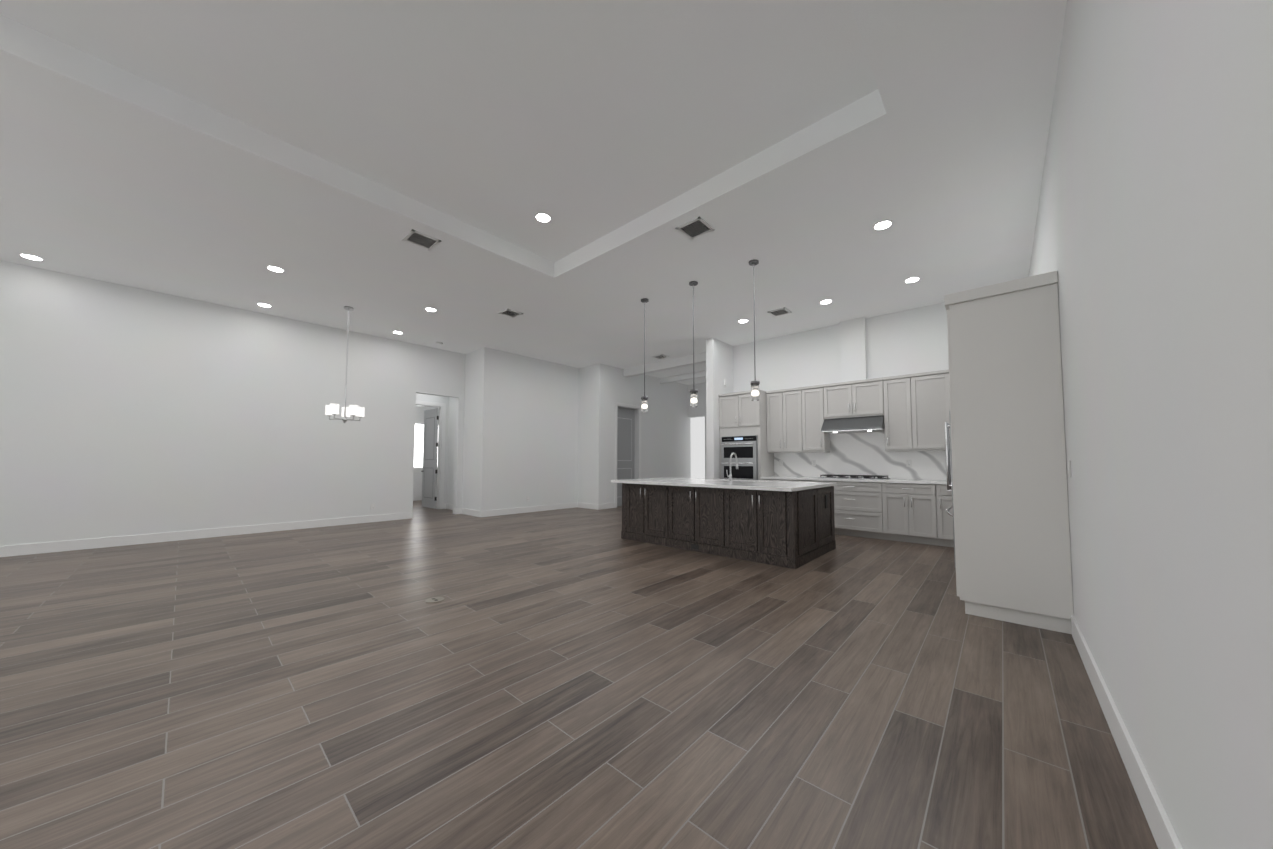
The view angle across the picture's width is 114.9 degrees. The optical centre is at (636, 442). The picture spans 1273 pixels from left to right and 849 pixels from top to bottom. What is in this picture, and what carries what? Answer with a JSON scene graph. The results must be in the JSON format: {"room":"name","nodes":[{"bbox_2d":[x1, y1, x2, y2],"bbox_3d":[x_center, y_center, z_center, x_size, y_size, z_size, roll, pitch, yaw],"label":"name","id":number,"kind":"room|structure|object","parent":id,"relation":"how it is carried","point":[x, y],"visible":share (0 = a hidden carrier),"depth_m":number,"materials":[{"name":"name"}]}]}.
{"room":"open-plan living room","nodes":[
{"label":"open-plan living room","id":0,"kind":"room"},
{"bbox_2d":[0,260,459,545],"bbox_3d":[-6.789,-0.364,6.725,0.150,3.780,7.640,-2,-4,42],"label":"wall","id":1,"kind":"structure","parent":0,"point":[126,410],"depth_m":6.33,"materials":[{"name":"paint"}]},
{"bbox_2d":[0,512,412,556],"bbox_3d":[-7.036,1.435,6.244,0.016,0.140,6.670,-2,-4,42],"label":"baseboard","id":2,"kind":"structure","parent":1,"relation":"attached to","point":[70,545],"depth_m":6.24,"materials":[{"name":"white wood"}]},
{"bbox_2d":[452,506,459,513],"bbox_3d":[-4.203,1.604,9.640,0.019,0.140,0.326,-2,-4,42],"label":"baseboard","id":3,"kind":"structure","parent":1,"relation":"attached to","point":[455,510],"depth_m":9.45,"materials":[{"name":"white wood"}]},
{"bbox_2d":[413,406,438,500],"bbox_3d":[-7.620,-0.110,12.077,0.150,3.780,4.500,-2,-4,42],"label":"wall","id":4,"kind":"structure","parent":0,"point":[418,473],"depth_m":12.79,"materials":[{"name":"paint"}]},
{"bbox_2d":[414,422,438,468],"bbox_3d":[-6.646,0.107,13.007,0.040,1.460,1.300,-2,-4,42],"label":"room window","id":5,"kind":"structure","parent":4,"relation":"in","point":[418,445],"depth_m":12.79,"materials":[{"name":"white glass"}]},
{"bbox_2d":[416,393,448,508],"bbox_3d":[-5.260,-0.186,10.367,0.150,3.780,1.130,-2,-4,42],"label":"wall","id":6,"kind":"structure","parent":0,"point":[445,400],"depth_m":10.55,"materials":[{"name":"paint"}]},
{"bbox_2d":[416,404,441,508],"bbox_3d":[-5.647,0.390,10.478,0.909,2.638,0.816,-2,-4,42],"label":"door","id":7,"kind":"structure","parent":6,"relation":"in","point":[431,466],"depth_m":10.66,"materials":[{"name":"white wood"}]},
{"bbox_2d":[416,400,445,508],"bbox_3d":[-5.304,0.330,10.166,0.018,2.730,0.990,-2,-4,42],"label":"door frame","id":8,"kind":"structure","parent":6,"relation":"attached to","point":[443,405],"depth_m":10.48,"materials":[{"name":"white wood"}]},
{"bbox_2d":[446,397,455,503],"bbox_3d":[-4.449,-0.188,10.297,1.150,3.780,0.150,-2,-4,42],"label":"wall","id":9,"kind":"structure","parent":0,"point":[451,451],"depth_m":10.47,"materials":[{"name":"paint"}]},
{"bbox_2d":[444,503,452,509],"bbox_3d":[-4.510,1.627,10.147,1.150,0.140,0.020,-2,-4,42],"label":"baseboard","id":10,"kind":"structure","parent":9,"relation":"attached to","point":[446,506],"depth_m":10.44,"materials":[{"name":"white wood"}]},
{"bbox_2d":[453,353,465,507],"bbox_3d":[-4.189,-0.220,9.615,0.150,3.780,0.140,-2,-4,42],"label":"wall","id":11,"kind":"structure","parent":0,"point":[458,457],"depth_m":9.56,"materials":[{"name":"paint"}]},
{"bbox_2d":[460,508,479,516],"bbox_3d":[-3.762,1.584,9.208,0.920,0.140,0.040,-2,-4,42],"label":"baseboard","id":12,"kind":"structure","parent":11,"relation":"attached to","point":[465,511],"depth_m":9.22,"materials":[{"name":"white wood"}]},
{"bbox_2d":[462,347,578,510],"bbox_3d":[-2.891,-0.181,10.370,1.070,3.780,2.720,-2,-4,42],"label":"wall","id":13,"kind":"structure","parent":0,"point":[520,429],"depth_m":9.66,"materials":[{"name":"paint"}]},
{"bbox_2d":[480,502,575,516],"bbox_3d":[-2.496,1.621,9.914,0.019,0.140,2.736,-2,-4,42],"label":"baseboard","id":14,"kind":"structure","parent":13,"relation":"attached to","point":[487,513],"depth_m":9.73,"materials":[{"name":"white wood"}]},
{"bbox_2d":[0,0,1066,384],"bbox_3d":[-2.595,-2.361,8.005,16.000,0.350,16.000,-2,-4,42],"label":"ceiling","id":15,"kind":"structure","parent":0,"point":[328,156],"depth_m":3.57,"materials":[{"name":"white paint"}]},
{"bbox_2d":[18,253,44,260],"bbox_3d":[-7.611,-2.331,5.112,0.190,0.008,0.190,-2,-4,42],"label":"recessed light","id":16,"kind":"object","parent":15,"relation":"in","point":[29,256],"visible":0.98,"depth_m":5.11,"materials":[{"name":"white plastic"}]},
{"bbox_2d":[257,303,271,306],"bbox_3d":[-6.102,-2.253,6.665,0.190,0.008,0.190,-2,-4,42],"label":"recessed light","id":17,"kind":"object","parent":15,"relation":"in","point":[264,304],"visible":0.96,"depth_m":6.65,"materials":[{"name":"white plastic"}]},
{"bbox_2d":[266,265,284,272],"bbox_3d":[-4.808,-2.310,5.416,0.190,0.008,0.190,-2,-4,42],"label":"recessed light","id":18,"kind":"object","parent":15,"relation":"in","point":[275,269],"visible":1,"depth_m":5.42,"materials":[{"name":"white plastic"}]},
{"bbox_2d":[325,306,364,422],"bbox_3d":[-4.788,-1.281,6.745,0.529,1.936,0.513,-2,-4,42],"label":"chandelier","id":19,"kind":"object","parent":15,"relation":"hanging from","point":[347,412],"visible":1,"depth_m":6.69,"materials":[{"name":"white glass"}]},
{"bbox_2d":[402,229,440,250],"bbox_3d":[-2.483,-2.337,4.699,0.310,0.012,0.310,-2,-4,42],"label":"ceiling vent","id":20,"kind":"object","parent":15,"relation":"in","point":[420,239],"visible":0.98,"depth_m":4.69,"materials":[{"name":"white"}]},
{"bbox_2d":[425,307,436,311],"bbox_3d":[-3.465,-2.239,6.849,0.190,0.008,0.190,-2,-4,42],"label":"recessed light","id":21,"kind":"object","parent":15,"relation":"in","point":[430,309],"visible":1,"depth_m":6.83,"materials":[{"name":"white plastic"}]},
{"bbox_2d":[498,308,522,317],"bbox_3d":[-2.168,-2.226,7.008,0.300,0.012,0.300,-2,-4,42],"label":"ceiling vent","id":22,"kind":"object","parent":15,"relation":"in","point":[510,313],"visible":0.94,"depth_m":7.00,"materials":[{"name":"white metal"}]},
{"bbox_2d":[535,212,551,222],"bbox_3d":[-1.062,-2.560,4.628,0.190,0.008,0.190,-2,-4,42],"label":"recessed light","id":23,"kind":"object","parent":15,"relation":"in","point":[542,217],"visible":1,"depth_m":4.62,"materials":[{"name":"white plastic"}]},
{"bbox_2d":[641,298,648,411],"bbox_3d":[0.128,-1.366,6.380,0.124,1.780,0.124,-2,-4,42],"label":"pendant light","id":24,"kind":"object","parent":15,"relation":"hanging from","point":[644,403],"visible":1,"depth_m":6.35,"materials":[{"name":"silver metal"}]},
{"bbox_2d":[652,354,668,358],"bbox_3d":[0.597,-2.083,9.871,0.300,0.012,0.300,-2,-4,42],"label":"ceiling vent","id":25,"kind":"object","parent":15,"relation":"in","point":[661,356],"visible":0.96,"depth_m":9.86,"materials":[{"name":"white metal"}]},
{"bbox_2d":[689,281,697,406],"bbox_3d":[0.812,-1.394,5.766,0.124,1.780,0.124,-2,-4,42],"label":"pendant light","id":26,"kind":"object","parent":15,"relation":"hanging from","point":[693,397],"visible":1,"depth_m":5.74,"materials":[{"name":"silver metal"}]},
{"bbox_2d":[675,216,714,239],"bbox_3d":[0.645,-2.342,4.455,0.310,0.012,0.310,-2,-4,42],"label":"ceiling vent","id":27,"kind":"object","parent":15,"relation":"in","point":[697,227],"visible":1,"depth_m":4.45,"materials":[{"name":"white metal"}]},
{"bbox_2d":[738,319,747,322],"bbox_3d":[1.933,-2.201,7.372,0.190,0.008,0.190,-2,-4,42],"label":"recessed light","id":28,"kind":"object","parent":15,"relation":"in","point":[743,321],"visible":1,"depth_m":7.38,"materials":[{"name":"white plastic"}]},
{"bbox_2d":[749,259,759,400],"bbox_3d":[1.496,-1.422,5.152,0.124,1.780,0.124,-2,-4,42],"label":"pendant light","id":29,"kind":"object","parent":15,"relation":"hanging from","point":[755,383],"visible":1,"depth_m":5.13,"materials":[{"name":"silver metal"}]},
{"bbox_2d":[768,307,791,316],"bbox_3d":[2.439,-2.220,6.927,0.300,0.012,0.300,-2,-4,42],"label":"ceiling vent","id":30,"kind":"object","parent":15,"relation":"in","point":[779,312],"visible":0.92,"depth_m":6.92,"materials":[{"name":"white metal"}]},
{"bbox_2d":[819,299,832,303],"bbox_3d":[3.019,-2.242,6.475,0.190,0.008,0.190,-2,-4,42],"label":"recessed light","id":31,"kind":"object","parent":15,"relation":"in","point":[827,301],"visible":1,"depth_m":6.45,"materials":[{"name":"white plastic"}]},
{"bbox_2d":[873,220,892,229],"bbox_3d":[2.656,-2.343,4.383,0.190,0.008,0.190,-2,-4,42],"label":"recessed light","id":32,"kind":"object","parent":15,"relation":"in","point":[883,224],"visible":1,"depth_m":4.38,"materials":[{"name":"white plastic"}]},
{"bbox_2d":[904,277,919,282],"bbox_3d":[3.862,-2.277,5.695,0.190,0.008,0.190,-2,-4,42],"label":"recessed light","id":33,"kind":"object","parent":15,"relation":"in","point":[911,279],"visible":1,"depth_m":5.69,"materials":[{"name":"white plastic"}]},
{"bbox_2d":[0,500,1157,848],"bbox_3d":[-2.604,1.640,7.813,16.000,0.100,16.000,-2,-4,42],"label":"floor","id":34,"kind":"structure","parent":0,"point":[576,678],"depth_m":2.08,"materials":[{"name":"brown wood"}]},
{"bbox_2d":[425,597,443,602],"bbox_3d":[-1.777,1.385,3.580,0.150,0.008,0.150,-2,-4,42],"label":"electrical outlet box","id":35,"kind":"object","parent":34,"relation":"on","point":[434,599],"visible":0.96,"depth_m":3.58,"materials":[{"name":"silver metal"}]},
{"bbox_2d":[690,417,704,477],"bbox_3d":[2.043,0.513,13.304,0.646,2.698,0.008,-2,-4,42],"label":"doorway","id":36,"kind":"object","parent":34,"relation":"on","point":[697,424],"visible":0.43,"depth_m":13.34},
{"bbox_2d":[621,485,835,568],"bbox_3d":[1.283,1.072,6.132,2.784,0.892,1.556,-2,-4,42],"label":"kitchen island","id":37,"kind":"object","parent":34,"relation":"on","point":[788,524],"depth_m":5.29,"materials":[{"name":"brown wood"}]},
{"bbox_2d":[615,477,726,484],"bbox_3d":[0.585,0.632,6.727,1.145,0.040,1.704,-2,-4,42],"label":"island countertop","id":38,"kind":"structure","parent":37,"relation":"on","point":[648,481],"depth_m":6.38,"materials":[{"name":"white stone"}]},
{"bbox_2d":[667,479,734,488],"bbox_3d":[1.290,0.603,6.095,0.750,0.040,1.704,-2,-4,42],"label":"island countertop","id":39,"kind":"structure","parent":37,"relation":"on","point":[698,484],"depth_m":5.56,"materials":[{"name":"white stone"}]},
{"bbox_2d":[726,453,737,480],"bbox_3d":[1.495,0.375,6.328,0.104,0.438,0.264,-2,-4,42],"label":"faucet","id":40,"kind":"object","parent":39,"relation":"on","point":[730,476],"visible":1,"depth_m":6.25,"materials":[{"name":"silver metal"}]},
{"bbox_2d":[715,481,836,492],"bbox_3d":[1.937,0.577,5.514,0.990,0.040,1.704,-2,-4,42],"label":"island countertop","id":41,"kind":"structure","parent":37,"relation":"on","point":[775,486],"depth_m":5.11,"materials":[{"name":"white stone"}]},
{"bbox_2d":[718,390,773,479],"bbox_3d":[2.222,0.310,8.293,0.894,2.625,0.729,-2,-4,42],"label":"oven cabinet","id":42,"kind":"object","parent":34,"relation":"on","point":[743,425],"visible":0.6,"depth_m":8.04,"materials":[{"name":"grey wood"}]},
{"bbox_2d":[761,479,784,480],"bbox_3d":[2.747,1.151,7.839,0.430,0.904,0.637,-2,-4,42],"label":"base cabinet","id":43,"kind":"object","parent":34,"relation":"on","point":[761,479],"depth_m":7.58,"materials":[{"name":"grey"}]},
{"bbox_2d":[785,480,820,481],"bbox_3d":[3.100,1.136,7.522,0.774,0.904,0.637,-2,-4,42],"label":"base cabinet","id":44,"kind":"object","parent":34,"relation":"on","point":[785,480],"depth_m":7.21,"materials":[{"name":"grey wood"}]},
{"bbox_2d":[821,481,888,539],"bbox_3d":[3.738,1.110,6.950,1.069,0.904,0.637,-2,-4,42],"label":"base cabinet","id":45,"kind":"object","parent":34,"relation":"on","point":[861,509],"depth_m":6.61,"materials":[{"name":"grey wood"}]},
{"bbox_2d":[889,483,944,545],"bbox_3d":[4.368,1.085,6.384,0.754,0.904,0.637,-2,-4,42],"label":"base cabinet","id":46,"kind":"object","parent":34,"relation":"on","point":[910,512],"depth_m":6.11,"materials":[{"name":"grey wood"}]},
{"bbox_2d":[760,476,951,484],"bbox_3d":[3.743,0.637,6.960,3.117,0.040,0.652,-2,-4,42],"label":"countertop","id":47,"kind":"structure","parent":46,"relation":"on","point":[914,481],"depth_m":6.62,"materials":[{"name":"stone"}]},
{"bbox_2d":[818,474,889,479],"bbox_3d":[3.725,0.590,6.990,1.020,0.055,0.480,-2,-4,42],"label":"gas cooktop","id":48,"kind":"object","parent":47,"relation":"in","point":[877,477],"visible":1,"depth_m":6.88,"materials":[{"name":"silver metal"}]},
{"bbox_2d":[941,484,953,546],"bbox_3d":[4.729,1.070,6.060,0.473,0.904,0.637,-2,-4,42],"label":"base cabinet","id":49,"kind":"object","parent":34,"relation":"on","point":[946,495],"depth_m":5.86,"materials":[{"name":"grey wood"}]},
{"bbox_2d":[945,410,955,567],"bbox_3d":[4.027,0.529,4.574,0.836,1.840,0.910,-2,-4,42],"label":"refrigerator","id":50,"kind":"object","parent":34,"relation":"on","point":[948,465],"visible":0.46,"depth_m":4.78,"materials":[{"name":"silver metal"}]},
{"bbox_2d":[944,271,1073,633],"bbox_3d":[3.099,0.079,3.423,0.652,2.624,0.745,-2,-4,42],"label":"tall cabinet","id":51,"kind":"object","parent":34,"relation":"on","point":[1011,528],"depth_m":3.12,"materials":[{"name":"white wood"}]},
{"bbox_2d":[578,363,604,503],"bbox_3d":[-1.209,-0.155,10.820,0.830,3.780,0.200,-2,-4,42],"label":"wall","id":52,"kind":"structure","parent":0,"point":[591,423],"depth_m":10.67,"materials":[{"name":"paint"}]},
{"bbox_2d":[576,502,599,509],"bbox_3d":[-1.268,1.658,10.637,0.816,0.140,0.016,-2,-4,42],"label":"baseboard","id":53,"kind":"structure","parent":52,"relation":"attached to","point":[578,504],"depth_m":10.62,"materials":[{"name":"white wood"}]},
{"bbox_2d":[604,365,690,503],"bbox_3d":[0.412,-0.088,12.151,0.200,3.780,3.950,-2,-4,42],"label":"wall","id":54,"kind":"structure","parent":0,"point":[665,438],"depth_m":12.14,"materials":[{"name":"paint"}]},
{"bbox_2d":[600,503,614,509],"bbox_3d":[-0.775,1.657,10.589,0.019,0.140,0.570,-2,-4,42],"label":"baseboard","id":55,"kind":"structure","parent":54,"relation":"attached to","point":[608,505],"depth_m":10.60,"materials":[{"name":"white wood"}]},
{"bbox_2d":[617,406,638,505],"bbox_3d":[-0.303,0.388,11.331,0.198,2.748,0.886,-2,-4,42],"label":"hall door","id":56,"kind":"structure","parent":54,"relation":"in","point":[627,442],"depth_m":11.46,"materials":[{"name":"white paint"}]},
{"bbox_2d":[615,402,640,507],"bbox_3d":[-0.223,0.341,11.261,0.013,2.835,1.060,-2,-4,42],"label":"door frame","id":57,"kind":"structure","parent":54,"relation":"attached to","point":[617,404],"depth_m":10.99,"materials":[{"name":"white wood"}]},
{"bbox_2d":[660,370,705,383],"bbox_3d":[1.945,-1.932,11.403,3.190,0.160,0.150,-2,-4,42],"label":"wall","id":58,"kind":"structure","parent":0,"point":[682,377],"depth_m":11.84,"materials":[{"name":"paint"}]},
{"bbox_2d":[688,382,706,477],"bbox_3d":[3.006,-0.071,12.374,3.360,3.780,0.150,-2,-4,42],"label":"wall","id":59,"kind":"structure","parent":0,"point":[698,411],"depth_m":13.18,"materials":[{"name":"paint"}]},
{"bbox_2d":[706,338,733,478],"bbox_3d":[2.823,-0.196,9.786,0.170,3.780,3.950,-2,-4,42],"label":"wall","id":60,"kind":"structure","parent":0,"point":[719,361],"depth_m":8.38,"materials":[{"name":"paint"}]},
{"bbox_2d":[623,302,948,479],"bbox_3d":[2.744,-0.259,8.466,8.200,3.780,0.180,-2,-4,42],"label":"wall","id":61,"kind":"structure","parent":0,"point":[911,341],"depth_m":7.61,"materials":[{"name":"paint"}]},
{"bbox_2d":[766,385,829,452],"bbox_3d":[3.071,-0.417,7.788,1.075,1.218,0.368,-2,-4,42],"label":"upper cabinet","id":62,"kind":"object","parent":61,"relation":"attached to","point":[795,418],"visible":0.98,"depth_m":7.65,"materials":[{"name":"grey wood"}]},
{"bbox_2d":[823,377,883,418],"bbox_3d":[3.821,-0.744,7.129,0.938,0.625,0.368,-2,-4,42],"label":"upper cabinet","id":63,"kind":"object","parent":61,"relation":"attached to","point":[858,398],"visible":0.98,"depth_m":6.99,"materials":[{"name":"grey wood"}]},
{"bbox_2d":[821,415,884,433],"bbox_3d":[3.773,-0.305,7.055,0.934,0.252,0.510,-2,-4,42],"label":"range hood","id":64,"kind":"object","parent":63,"relation":"attached to","point":[857,424],"visible":0.9,"depth_m":6.92,"materials":[{"name":"silver metal"}]},
{"bbox_2d":[774,431,951,479],"bbox_3d":[3.958,0.087,7.224,3.117,1.084,0.013,-2,-4,42],"label":"backsplash","id":65,"kind":"structure","parent":61,"relation":"attached to","point":[862,453],"depth_m":7.17,"materials":[{"name":"stone"}]},
{"bbox_2d":[883,369,950,451],"bbox_3d":[4.580,-0.478,6.433,1.100,1.218,0.368,-2,-4,42],"label":"upper cabinet","id":66,"kind":"object","parent":61,"relation":"attached to","point":[916,410],"visible":0.58,"depth_m":6.39,"materials":[{"name":"grey wood"}]},
{"bbox_2d":[840,317,867,381],"bbox_3d":[3.897,-1.589,7.294,0.400,1.230,0.120,-2,-4,42],"label":"wall","id":67,"kind":"structure","parent":0,"point":[853,343],"depth_m":7.24,"materials":[{"name":"paint"}]},
{"bbox_2d":[1028,0,1272,848],"bbox_3d":[1.919,-0.753,1.541,0.150,4.100,11.550,-2,-4,42],"label":"wall","id":68,"kind":"structure","parent":0,"point":[1153,241],"depth_m":1.08,"materials":[{"name":"paint"}]},
{"bbox_2d":[1071,616,1182,848],"bbox_3d":[0.549,1.155,0.053,0.016,0.140,7.590,-2,-4,42],"label":"baseboard","id":69,"kind":"structure","parent":68,"relation":"attached to","point":[1164,834],"depth_m":1.56,"materials":[{"name":"white wood"}]}
]}

